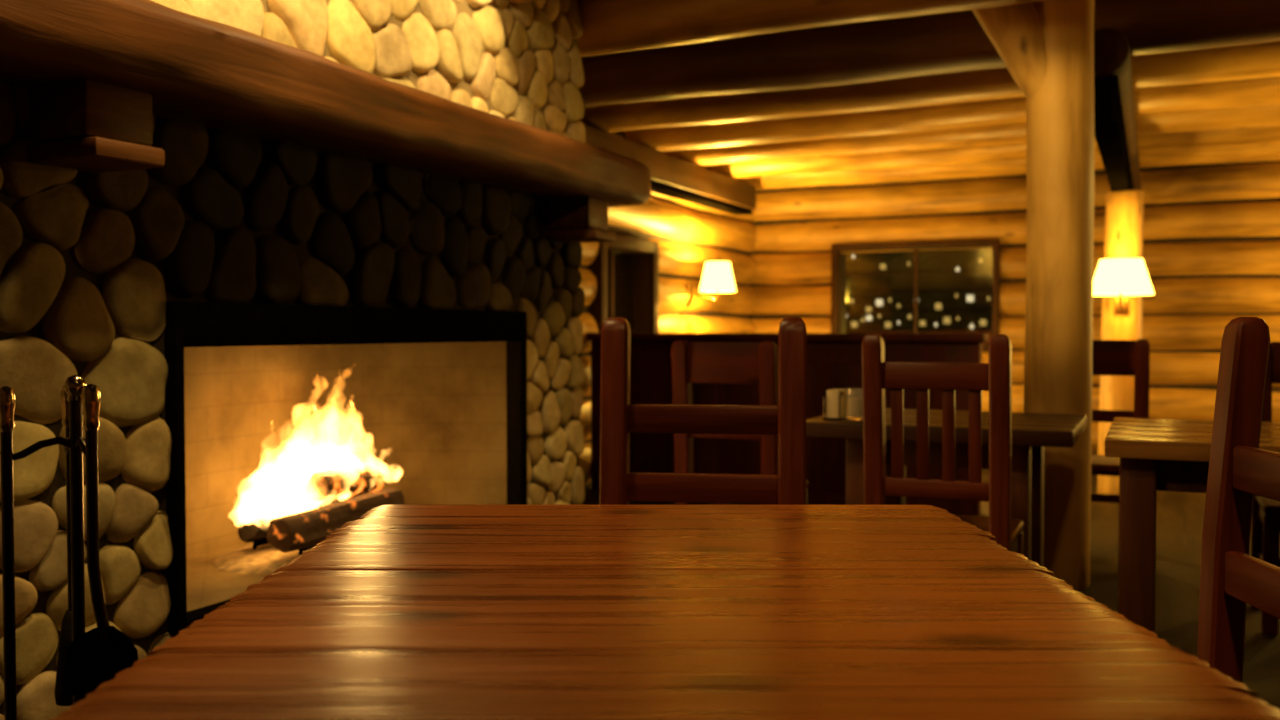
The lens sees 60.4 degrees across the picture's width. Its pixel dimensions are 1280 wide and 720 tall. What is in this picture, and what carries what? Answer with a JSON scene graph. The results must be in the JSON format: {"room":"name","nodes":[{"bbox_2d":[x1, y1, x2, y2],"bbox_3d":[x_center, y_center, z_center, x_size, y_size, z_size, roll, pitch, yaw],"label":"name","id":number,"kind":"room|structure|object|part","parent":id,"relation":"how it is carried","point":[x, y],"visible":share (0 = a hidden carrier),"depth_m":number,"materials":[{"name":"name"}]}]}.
{"room":"lodge restaurant","nodes":[
{"label":"lodge restaurant","id":0,"kind":"room"},
{"bbox_2d":[579,130,756,485],"bbox_3d":[-1.447,-0.431,5.410,0.350,2.742,12.200,1,2,25],"label":"wall","id":1,"kind":"structure","parent":0,"point":[689,235],"depth_m":8.97,"materials":[{"name":"brown wood"}]},
{"bbox_2d":[589,235,658,354],"bbox_3d":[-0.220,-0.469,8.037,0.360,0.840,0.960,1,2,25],"label":"door","id":2,"kind":"structure","parent":1,"relation":"in","point":[625,269],"depth_m":8.33,"materials":[{"name":"brown wood"}]},
{"bbox_2d":[583,124,755,214],"bbox_3d":[-0.066,-1.356,7.632,0.200,0.255,4.760,1,2,25],"label":"support beam","id":3,"kind":"structure","parent":1,"relation":"attached to","point":[671,176],"depth_m":8.30,"materials":[{"name":"brown wood"}]},
{"bbox_2d":[686,261,735,304],"bbox_3d":[0.577,-0.623,8.931,0.415,0.340,0.300,1,2,25],"label":"wall lamp","id":4,"kind":"object","parent":1,"relation":"attached to","point":[717,276],"visible":1,"depth_m":8.81,"materials":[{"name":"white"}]},
{"bbox_3d":[0.519,-0.546,8.960,0.260,0.136,0.018,1,2,25],"label":"arm","id":5,"kind":"part","parent":4,"relation":"part of","materials":[{"name":"gold metal"}]},
{"bbox_3d":[0.629,-0.673,8.905,0.300,0.240,0.300,1,2,25],"label":"lamp shade","id":6,"kind":"part","parent":4,"relation":"part of","materials":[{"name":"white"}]},
{"bbox_2d":[586,333,988,514],"bbox_3d":[0.841,0.357,6.902,2.560,1.050,0.200,1,2,25],"label":"wall","id":7,"kind":"structure","parent":0,"point":[834,360],"depth_m":6.75,"materials":[{"name":"brown wood"}]},
{"bbox_3d":[0.841,-0.143,6.889,2.560,0.050,0.200,1,2,25],"label":"cap rail","id":8,"kind":"part","parent":7,"relation":"part of","materials":[{"name":"brown wood"}]},
{"bbox_2d":[581,469,1279,709],"bbox_3d":[1.998,1.016,3.842,8.400,0.100,12.400,1,2,25],"label":"floor","id":9,"kind":"structure","parent":0,"point":[1180,515],"depth_m":4.76,"materials":[{"name":"brown wood"}]},
{"bbox_2d":[13,375,85,704],"bbox_3d":[-1.135,0.520,2.215,0.271,0.980,0.260,0,2,0],"label":"stand","id":10,"kind":"object","parent":9,"relation":"on","point":[74,445],"visible":0.87,"depth_m":2.20,"materials":[{"name":"black metal"}]},
{"bbox_2d":[0,386,16,719],"bbox_3d":[-1.241,0.456,2.179,0.053,0.810,0.034,0,2,0],"label":"fire poker","id":11,"kind":"object","parent":10,"relation":"hanging from","point":[7,395],"visible":1,"depth_m":2.17,"materials":[{"name":"black metal"}]},
{"bbox_3d":[-1.250,0.096,2.169,0.034,0.090,0.034,0,2,0],"label":"handle","id":12,"kind":"part","parent":11,"relation":"part of","materials":[{"name":"metal"}]},
{"bbox_3d":[-1.199,0.178,2.193,0.144,0.050,0.040,0,2,0],"label":"hook arm","id":13,"kind":"part","parent":10,"relation":"part of","materials":[{"name":"black metal"}]},
{"bbox_3d":[-1.155,0.173,2.234,0.019,0.043,0.083,-1,2,-39],"label":"hook arm","id":14,"kind":"part","parent":10,"relation":"part of","materials":[{"name":"black metal"}]},
{"bbox_2d":[54,386,86,705],"bbox_3d":[-1.176,0.378,2.277,0.072,0.660,0.071,0,2,0],"label":"brush","id":15,"kind":"object","parent":10,"relation":"hanging from","point":[65,641],"visible":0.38,"depth_m":2.26,"materials":[{"name":"black metal"}]},
{"bbox_3d":[-1.176,0.093,2.269,0.034,0.090,0.034,0,2,0],"label":"handle","id":16,"kind":"part","parent":15,"relation":"part of","materials":[{"name":"metal"}]},
{"bbox_3d":[-1.176,0.318,2.275,0.017,0.420,0.018,0,2,0],"label":"rod","id":17,"kind":"part","parent":15,"relation":"part of","materials":[{"name":"black metal"}]},
{"bbox_3d":[-1.130,0.058,2.202,0.040,0.055,0.040,0,2,0],"label":"knob","id":18,"kind":"part","parent":10,"relation":"part of","materials":[{"name":"metal"}]},
{"bbox_3d":[-1.102,0.175,2.180,0.084,0.043,0.018,1,2,40],"label":"hook arm","id":19,"kind":"part","parent":10,"relation":"part of","materials":[{"name":"black metal"}]},
{"bbox_2d":[64,384,137,696],"bbox_3d":[-1.042,0.349,2.143,0.144,0.605,0.051,0,2,0],"label":"shovel","id":20,"kind":"object","parent":10,"relation":"hanging from","point":[95,657],"visible":0.91,"depth_m":2.15,"materials":[{"name":"black metal"}]},
{"bbox_3d":[-1.070,0.092,2.145,0.034,0.090,0.034,0,2,0],"label":"handle","id":21,"kind":"part","parent":20,"relation":"part of","materials":[{"name":"metal"}]},
{"bbox_3d":[-1.058,0.328,2.151,0.045,0.452,0.022,0,2,0],"label":"rod","id":22,"kind":"part","parent":20,"relation":"part of","materials":[{"name":"black metal"}]},
{"bbox_2d":[0,0,650,719],"bbox_3d":[-1.425,-0.364,3.376,1.397,2.706,4.130,1,2,25],"label":"fireplace","id":23,"kind":"object","parent":9,"relation":"on","point":[279,243],"visible":0.85,"depth_m":3.26,"materials":[{"name":"stone"}]},
{"bbox_2d":[211,538,315,573],"bbox_3d":[-1.126,0.626,3.879,0.524,0.075,0.860,1,2,25],"label":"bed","id":24,"kind":"object","parent":23,"relation":"in","point":[266,558],"depth_m":3.60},
{"bbox_3d":[-1.220,0.636,3.909,0.020,0.054,0.420,1,2,25],"label":"foot rail","id":25,"kind":"part","parent":24,"relation":"part of","materials":[{"name":"black metal"}]},
{"bbox_3d":[-1.134,0.627,3.868,0.282,0.075,0.420,1,2,25],"label":"fire grate","id":26,"kind":"part","parent":24,"relation":"part of","materials":[{"name":"black metal"}]},
{"bbox_2d":[238,498,349,542],"bbox_3d":[-1.181,0.548,3.899,0.121,0.119,0.545,1,2,25],"label":"log","id":27,"kind":"object","parent":24,"relation":"on","point":[254,522],"visible":0.41,"depth_m":3.69,"materials":[{"name":"brown wood"}]},
{"bbox_2d":[304,465,383,501],"bbox_3d":[-1.062,0.447,3.972,0.101,0.126,0.388,0,2,16],"label":"log","id":28,"kind":"object","parent":27,"relation":"on","point":[348,482],"visible":0.94,"depth_m":3.90,"materials":[{"name":"brown wood"}]},
{"bbox_3d":[-1.039,0.638,3.825,0.020,0.054,0.420,1,2,25],"label":"foot rail","id":29,"kind":"part","parent":24,"relation":"part of","materials":[{"name":"black paint"}]},
{"bbox_2d":[267,487,404,552],"bbox_3d":[-1.029,0.544,3.790,0.136,0.142,0.574,1,2,25],"label":"log","id":30,"kind":"object","parent":24,"relation":"on","point":[305,529],"visible":0.76,"depth_m":3.64,"materials":[{"name":"brown wood"}]},
{"bbox_2d":[50,505,1279,719],"bbox_3d":[0.032,0.659,1.328,1.064,0.750,1.403,0,2,0],"label":"dining table","id":31,"kind":"object","parent":9,"relation":"on","point":[402,612],"visible":1,"depth_m":1.17,"materials":[{"name":"brown wood"}]},
{"bbox_2d":[599,317,806,504],"bbox_3d":[0.118,0.456,2.377,0.478,1.100,0.498,0,2,8],"label":"dining chair","id":32,"kind":"object","parent":9,"relation":"on","point":[619,418],"visible":0.31,"depth_m":2.55,"materials":[{"name":"red wood"}]},
{"bbox_3d":[-0.059,0.449,2.603,0.064,1.100,0.099,0,2,8],"label":"post","id":33,"kind":"part","parent":32,"relation":"part of","materials":[{"name":"red wood"}]},
{"bbox_3d":[0.145,0.298,2.560,0.365,0.066,0.028,0,2,8],"label":"rail","id":34,"kind":"part","parent":32,"relation":"part of","materials":[{"name":"red wood"}]},
{"bbox_3d":[0.146,0.138,2.566,0.365,0.066,0.028,0,2,8],"label":"rail","id":35,"kind":"part","parent":32,"relation":"part of","materials":[{"name":"red wood"}]},
{"bbox_3d":[0.351,0.451,2.546,0.064,1.100,0.099,0,2,8],"label":"post","id":36,"kind":"part","parent":32,"relation":"part of","materials":[{"name":"red wood"}]},
{"bbox_2d":[671,340,807,504],"bbox_3d":[0.411,0.435,4.397,0.416,1.030,0.497,1,2,25],"label":"dining chair","id":37,"kind":"object","parent":9,"relation":"on","point":[756,363],"visible":0.23,"depth_m":4.19,"materials":[{"name":"red wood"}]},
{"bbox_3d":[0.166,0.438,4.290,0.062,1.030,0.097,1,2,25],"label":"post","id":38,"kind":"part","parent":37,"relation":"part of","materials":[{"name":"red wood"}]},
{"bbox_3d":[0.324,0.011,4.198,0.305,0.160,0.028,1,2,25],"label":"rail","id":39,"kind":"part","parent":37,"relation":"part of","materials":[{"name":"red wood"}]},
{"bbox_3d":[0.331,0.275,4.221,0.305,0.055,0.028,1,2,25],"label":"rail","id":40,"kind":"part","parent":37,"relation":"part of","materials":[{"name":"red wood"}]},
{"bbox_3d":[0.487,0.442,4.141,0.062,1.030,0.097,1,2,25],"label":"post","id":41,"kind":"part","parent":37,"relation":"part of","materials":[{"name":"red wood"}]},
{"bbox_3d":[0.660,0.735,4.525,0.050,0.424,0.050,1,2,25],"label":"leg","id":42,"kind":"part","parent":37,"relation":"part of","materials":[{"name":"red wood"}]},
{"bbox_2d":[862,334,1023,553],"bbox_3d":[0.955,0.448,3.427,0.422,1.058,0.495,1,2,25],"label":"dining chair","id":43,"kind":"object","parent":9,"relation":"on","point":[878,375],"visible":0.52,"depth_m":3.23,"materials":[{"name":"red wood"}]},
{"bbox_3d":[0.705,0.451,3.322,0.058,1.058,0.093,1,2,25],"label":"post","id":44,"kind":"part","parent":43,"relation":"part of","materials":[{"name":"red wood"}]},
{"bbox_3d":[0.868,0.047,3.228,0.315,0.080,0.028,1,2,25],"label":"rail","id":45,"kind":"part","parent":43,"relation":"part of","materials":[{"name":"red wood"}]},
{"bbox_3d":[0.876,0.382,3.255,0.315,0.055,0.028,1,2,25],"label":"rail","id":46,"kind":"part","parent":43,"relation":"part of","materials":[{"name":"red wood"}]},
{"bbox_3d":[0.969,0.536,3.459,0.410,0.035,0.430,1,2,25],"label":"seat","id":47,"kind":"part","parent":43,"relation":"part of","materials":[{"name":"red wood"}]},
{"bbox_3d":[1.035,0.455,3.168,0.058,1.058,0.093,1,2,25],"label":"post","id":48,"kind":"part","parent":43,"relation":"part of","materials":[{"name":"red wood"}]},
{"bbox_3d":[1.125,0.589,3.366,0.024,0.060,0.370,1,2,25],"label":"seat rail","id":49,"kind":"part","parent":43,"relation":"part of","materials":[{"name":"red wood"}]},
{"bbox_3d":[1.208,0.762,3.552,0.050,0.424,0.050,1,2,25],"label":"leg","id":50,"kind":"part","parent":43,"relation":"part of","materials":[{"name":"red wood"}]},
{"bbox_2d":[806,408,1086,565],"bbox_3d":[1.123,0.586,4.018,0.895,0.750,0.799,1,2,25],"label":"dining table","id":51,"kind":"object","parent":9,"relation":"on","point":[1031,432],"visible":0.49,"depth_m":3.79,"materials":[{"name":"brown wood"}]},
{"bbox_2d":[823,389,845,419],"bbox_3d":[0.702,0.158,3.949,0.062,0.105,0.110,1,2,25],"label":"napkin holder","id":52,"kind":"object","parent":51,"relation":"on","point":[835,398],"visible":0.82,"depth_m":3.91,"materials":[{"name":"beige metal"}]},
{"bbox_2d":[845,388,862,419],"bbox_3d":[0.770,0.157,3.906,0.084,0.110,0.084,1,2,25],"label":"glass","id":53,"kind":"object","parent":51,"relation":"on","point":[853,396],"visible":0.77,"depth_m":3.87,"materials":[{"name":"white"}]},
{"bbox_3d":[0.788,0.614,3.909,0.100,0.700,0.100,1,2,25],"label":"leg","id":54,"kind":"part","parent":51,"relation":"part of","materials":[{"name":"brown wood"}]},
{"bbox_3d":[0.991,0.602,4.344,0.100,0.700,0.100,1,2,25],"label":"leg","id":55,"kind":"part","parent":51,"relation":"part of","materials":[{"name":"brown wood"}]},
{"bbox_3d":[1.255,0.620,3.692,0.100,0.700,0.100,1,2,25],"label":"leg","id":56,"kind":"part","parent":51,"relation":"part of","materials":[{"name":"brown wood"}]},
{"bbox_3d":[1.458,0.608,4.127,0.100,0.700,0.100,1,2,25],"label":"leg","id":57,"kind":"part","parent":51,"relation":"part of","materials":[{"name":"brown wood"}]},
{"bbox_2d":[972,0,1094,590],"bbox_3d":[1.577,-0.410,4.614,0.616,2.708,0.276,0,2,6],"label":"log post","id":58,"kind":"object","parent":9,"relation":"on","point":[1047,47],"visible":0.88,"depth_m":4.49,"materials":[{"name":"brown wood"}]},
{"bbox_2d":[1094,28,1141,190],"bbox_3d":[2.989,-1.265,6.855,0.205,0.397,4.890,1,2,25],"label":"support beam","id":59,"kind":"structure","parent":58,"relation":"attached to","point":[1115,133],"depth_m":4.83,"materials":[{"name":"brown wood"}]},
{"bbox_2d":[1091,339,1149,502],"bbox_3d":[2.166,0.414,5.178,0.416,1.030,0.497,1,2,25],"label":"dining chair","id":60,"kind":"object","parent":9,"relation":"on","point":[1109,357],"visible":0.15,"depth_m":4.94,"materials":[{"name":"red wood"}]},
{"bbox_3d":[2.256,0.534,5.375,0.300,0.060,0.024,1,2,25],"label":"seat rail","id":61,"kind":"part","parent":60,"relation":"part of","materials":[{"name":"red wood"}]},
{"bbox_3d":[2.180,0.488,5.211,0.400,0.035,0.430,1,2,25],"label":"seat","id":62,"kind":"part","parent":60,"relation":"part of","materials":[{"name":"red wood"}]},
{"bbox_3d":[2.086,0.254,5.002,0.305,0.055,0.028,1,2,25],"label":"rail","id":63,"kind":"part","parent":60,"relation":"part of","materials":[{"name":"red wood"}]},
{"bbox_3d":[2.079,-0.011,4.979,0.305,0.160,0.028,1,2,25],"label":"rail","id":64,"kind":"part","parent":60,"relation":"part of","materials":[{"name":"red wood"}]},
{"bbox_3d":[2.242,0.421,4.922,0.062,1.030,0.097,1,2,25],"label":"post","id":65,"kind":"part","parent":60,"relation":"part of","materials":[{"name":"red wood"}]},
{"bbox_2d":[1098,190,1143,494],"bbox_3d":[3.063,-0.093,7.003,0.258,1.945,0.260,1,2,25],"label":"log post","id":66,"kind":"object","parent":9,"relation":"on","point":[1124,208],"visible":0.53,"depth_m":6.90,"materials":[{"name":"brown wood"}]},
{"bbox_2d":[1093,258,1154,313],"bbox_3d":[2.928,-0.446,6.696,0.370,0.328,0.440,1,2,25],"label":"wall lamp","id":67,"kind":"object","parent":66,"relation":"attached to","point":[1120,278],"visible":0.98,"depth_m":6.55,"materials":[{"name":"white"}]},
{"bbox_3d":[2.963,-0.376,6.772,0.017,0.137,0.251,1,2,25],"label":"arm","id":68,"kind":"part","parent":67,"relation":"part of","materials":[{"name":"gold metal"}]},
{"bbox_3d":[2.913,-0.502,6.663,0.370,0.215,0.370,1,2,25],"label":"lamp shade","id":69,"kind":"part","parent":67,"relation":"part of","materials":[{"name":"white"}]},
{"bbox_2d":[1104,417,1279,632],"bbox_3d":[2.059,0.603,3.399,1.125,0.750,0.929,1,2,25],"label":"dining table","id":70,"kind":"object","parent":9,"relation":"on","point":[1155,454],"visible":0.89,"depth_m":3.21,"materials":[{"name":"brown wood"}]},
{"bbox_3d":[1.473,0.631,3.260,0.100,0.700,0.100,1,2,25],"label":"leg","id":71,"kind":"part","parent":70,"relation":"part of","materials":[{"name":"brown wood"}]},
{"bbox_2d":[1197,317,1279,682],"bbox_3d":[0.703,0.484,1.513,0.492,1.090,0.446,0,2,2],"label":"dining chair","id":72,"kind":"object","parent":9,"relation":"on","point":[1231,579],"visible":0.99,"depth_m":1.67,"materials":[{"name":"red wood"}]},
{"bbox_3d":[0.895,0.327,1.502,0.028,0.066,0.345,0,2,2],"label":"rail","id":73,"kind":"part","parent":72,"relation":"part of","materials":[{"name":"red wood"}]},
{"bbox_3d":[0.905,0.167,1.497,0.028,0.066,0.345,0,2,2],"label":"rail","id":74,"kind":"part","parent":72,"relation":"part of","materials":[{"name":"red wood"}]},
{"bbox_2d":[1251,342,1279,634],"bbox_3d":[2.470,0.447,3.985,0.416,1.030,0.497,1,2,25],"label":"dining chair","id":75,"kind":"object","parent":9,"relation":"on","point":[1265,526],"visible":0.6,"depth_m":4.01,"materials":[{"name":"red wood"}]},
{"bbox_3d":[2.305,0.570,4.051,0.024,0.060,0.370,1,2,25],"label":"seat rail","id":76,"kind":"part","parent":75,"relation":"part of","materials":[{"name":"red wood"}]},
{"bbox_3d":[2.394,0.440,4.241,0.062,1.030,0.097,1,2,25],"label":"post","id":77,"kind":"part","parent":75,"relation":"part of","materials":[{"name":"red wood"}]},
{"bbox_3d":[2.456,0.522,3.957,0.400,0.035,0.430,1,2,25],"label":"seat","id":78,"kind":"part","parent":75,"relation":"part of","materials":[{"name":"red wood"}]},
{"bbox_3d":[2.221,0.753,3.874,0.050,0.424,0.050,1,2,25],"label":"leg","id":79,"kind":"part","parent":75,"relation":"part of","materials":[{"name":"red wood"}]},
{"bbox_3d":[2.557,0.012,4.161,0.305,0.160,0.028,1,2,25],"label":"rail","id":80,"kind":"part","parent":75,"relation":"part of","materials":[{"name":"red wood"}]},
{"bbox_2d":[750,158,1279,454],"bbox_3d":[4.403,-0.530,9.135,8.150,2.740,0.356,1,2,25],"label":"wall","id":81,"kind":"structure","parent":0,"point":[1211,231],"depth_m":9.15,"materials":[{"name":"brown wood"}]},
{"bbox_2d":[831,239,999,349],"bbox_3d":[2.513,-0.583,10.015,1.480,0.960,0.360,1,2,25],"label":"window","id":82,"kind":"structure","parent":81,"relation":"in","point":[838,261],"depth_m":9.99,"materials":[{"name":"brown wood"}]},
{"bbox_3d":[1.990,-1.760,3.747,8.400,0.125,12.442,1,2,25],"label":"ceiling","id":83,"kind":"structure","parent":0,"visible":0},
{"bbox_2d":[510,0,536,2],"bbox_3d":[2.411,-1.512,2.942,6.450,0.313,0.310,1,2,25],"label":"joist","id":84,"kind":"object","parent":83,"relation":"attached to","point":[514,1],"visible":1,"depth_m":4.30,"materials":[{"name":"brown wood"}]},
{"bbox_2d":[578,0,1045,56],"bbox_3d":[2.254,-1.538,3.930,7.570,0.314,0.312,1,2,25],"label":"joist","id":85,"kind":"object","parent":83,"relation":"attached to","point":[608,26],"visible":0.39,"depth_m":4.72,"materials":[{"name":"brown wood"}]},
{"bbox_2d":[578,0,1279,106],"bbox_3d":[2.677,-1.552,4.837,7.570,0.346,0.333,1,2,25],"label":"ceiling beam","id":86,"kind":"structure","parent":83,"relation":"attached to","point":[950,42],"depth_m":5.42,"materials":[{"name":"brown wood"}]},
{"bbox_2d":[578,41,1279,131],"bbox_3d":[3.043,-1.586,5.620,7.570,0.317,0.318,1,2,25],"label":"joist","id":87,"kind":"object","parent":83,"relation":"attached to","point":[1257,60],"visible":0.38,"depth_m":6.25,"materials":[{"name":"brown wood"}]},
{"bbox_2d":[624,76,1279,150],"bbox_3d":[3.373,-1.600,6.329,7.570,0.321,0.318,1,2,25],"label":"joist","id":88,"kind":"object","parent":83,"relation":"attached to","point":[1265,91],"visible":0.42,"depth_m":6.97,"materials":[{"name":"brown wood"}]},
{"bbox_2d":[668,105,1279,164],"bbox_3d":[3.704,-1.622,7.038,7.570,0.311,0.314,1,2,25],"label":"joist","id":89,"kind":"object","parent":83,"relation":"attached to","point":[1257,116],"visible":0.38,"depth_m":7.67,"materials":[{"name":"brown wood"}]},
{"bbox_2d":[706,126,1279,177],"bbox_3d":[4.033,-1.639,7.744,7.570,0.316,0.327,1,2,25],"label":"joist","id":90,"kind":"object","parent":83,"relation":"attached to","point":[1260,136],"visible":0.35,"depth_m":8.40,"materials":[{"name":"brown wood"}]},
{"bbox_2d":[737,145,1279,188],"bbox_3d":[4.361,-1.661,8.447,7.570,0.317,0.321,1,2,25],"label":"joist","id":91,"kind":"object","parent":83,"relation":"attached to","point":[1210,155],"visible":0.34,"depth_m":9.12,"materials":[{"name":"brown wood"}]},
{"label":"outside","id":92,"kind":"structure","parent":0,"visible":0},
{"bbox_2d":[846,250,992,342],"bbox_3d":[3.089,-0.519,14.660,10.000,2.300,0.060,1,2,25],"label":"window","id":93,"kind":"structure","parent":92,"point":[861,262],"depth_m":14.33,"materials":[{"name":"black glass"}]},
{"bbox_2d":[846,312,913,327],"bbox_3d":[2.636,-0.439,12.070,0.734,0.165,0.065,1,2,25],"label":"string lights","id":94,"kind":"object","parent":93,"relation":"hanging from","point":[868,317],"depth_m":12.09,"materials":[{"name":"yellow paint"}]},
{"bbox_2d":[846,296,913,311],"bbox_3d":[2.608,-0.610,11.946,0.727,0.166,0.065,1,2,25],"label":"string lights","id":95,"kind":"object","parent":93,"relation":"hanging from","point":[879,302],"depth_m":11.93,"materials":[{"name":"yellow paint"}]},
{"bbox_2d":[863,253,913,268],"bbox_3d":[2.704,-1.079,11.955,0.542,0.170,0.054,1,2,25],"label":"string lights","id":96,"kind":"object","parent":93,"relation":"hanging from","point":[882,266],"depth_m":11.96,"materials":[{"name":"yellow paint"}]},
{"bbox_2d":[918,314,990,328],"bbox_3d":[3.355,-0.411,11.736,0.746,0.149,0.065,1,2,25],"label":"string lights","id":97,"kind":"object","parent":93,"relation":"hanging from","point":[946,320],"depth_m":11.73,"materials":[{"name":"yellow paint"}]},
{"bbox_2d":[918,291,991,309],"bbox_3d":[3.324,-0.627,11.611,0.748,0.187,0.065,1,2,25],"label":"string lights","id":98,"kind":"object","parent":93,"relation":"hanging from","point":[938,306],"depth_m":11.59,"materials":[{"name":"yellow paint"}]},
{"bbox_2d":[919,256,992,271],"bbox_3d":[3.348,-1.018,11.656,0.751,0.164,0.054,1,2,25],"label":"string lights","id":99,"kind":"object","parent":93,"relation":"hanging from","point":[980,260],"depth_m":11.63,"materials":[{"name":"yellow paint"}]}
]}

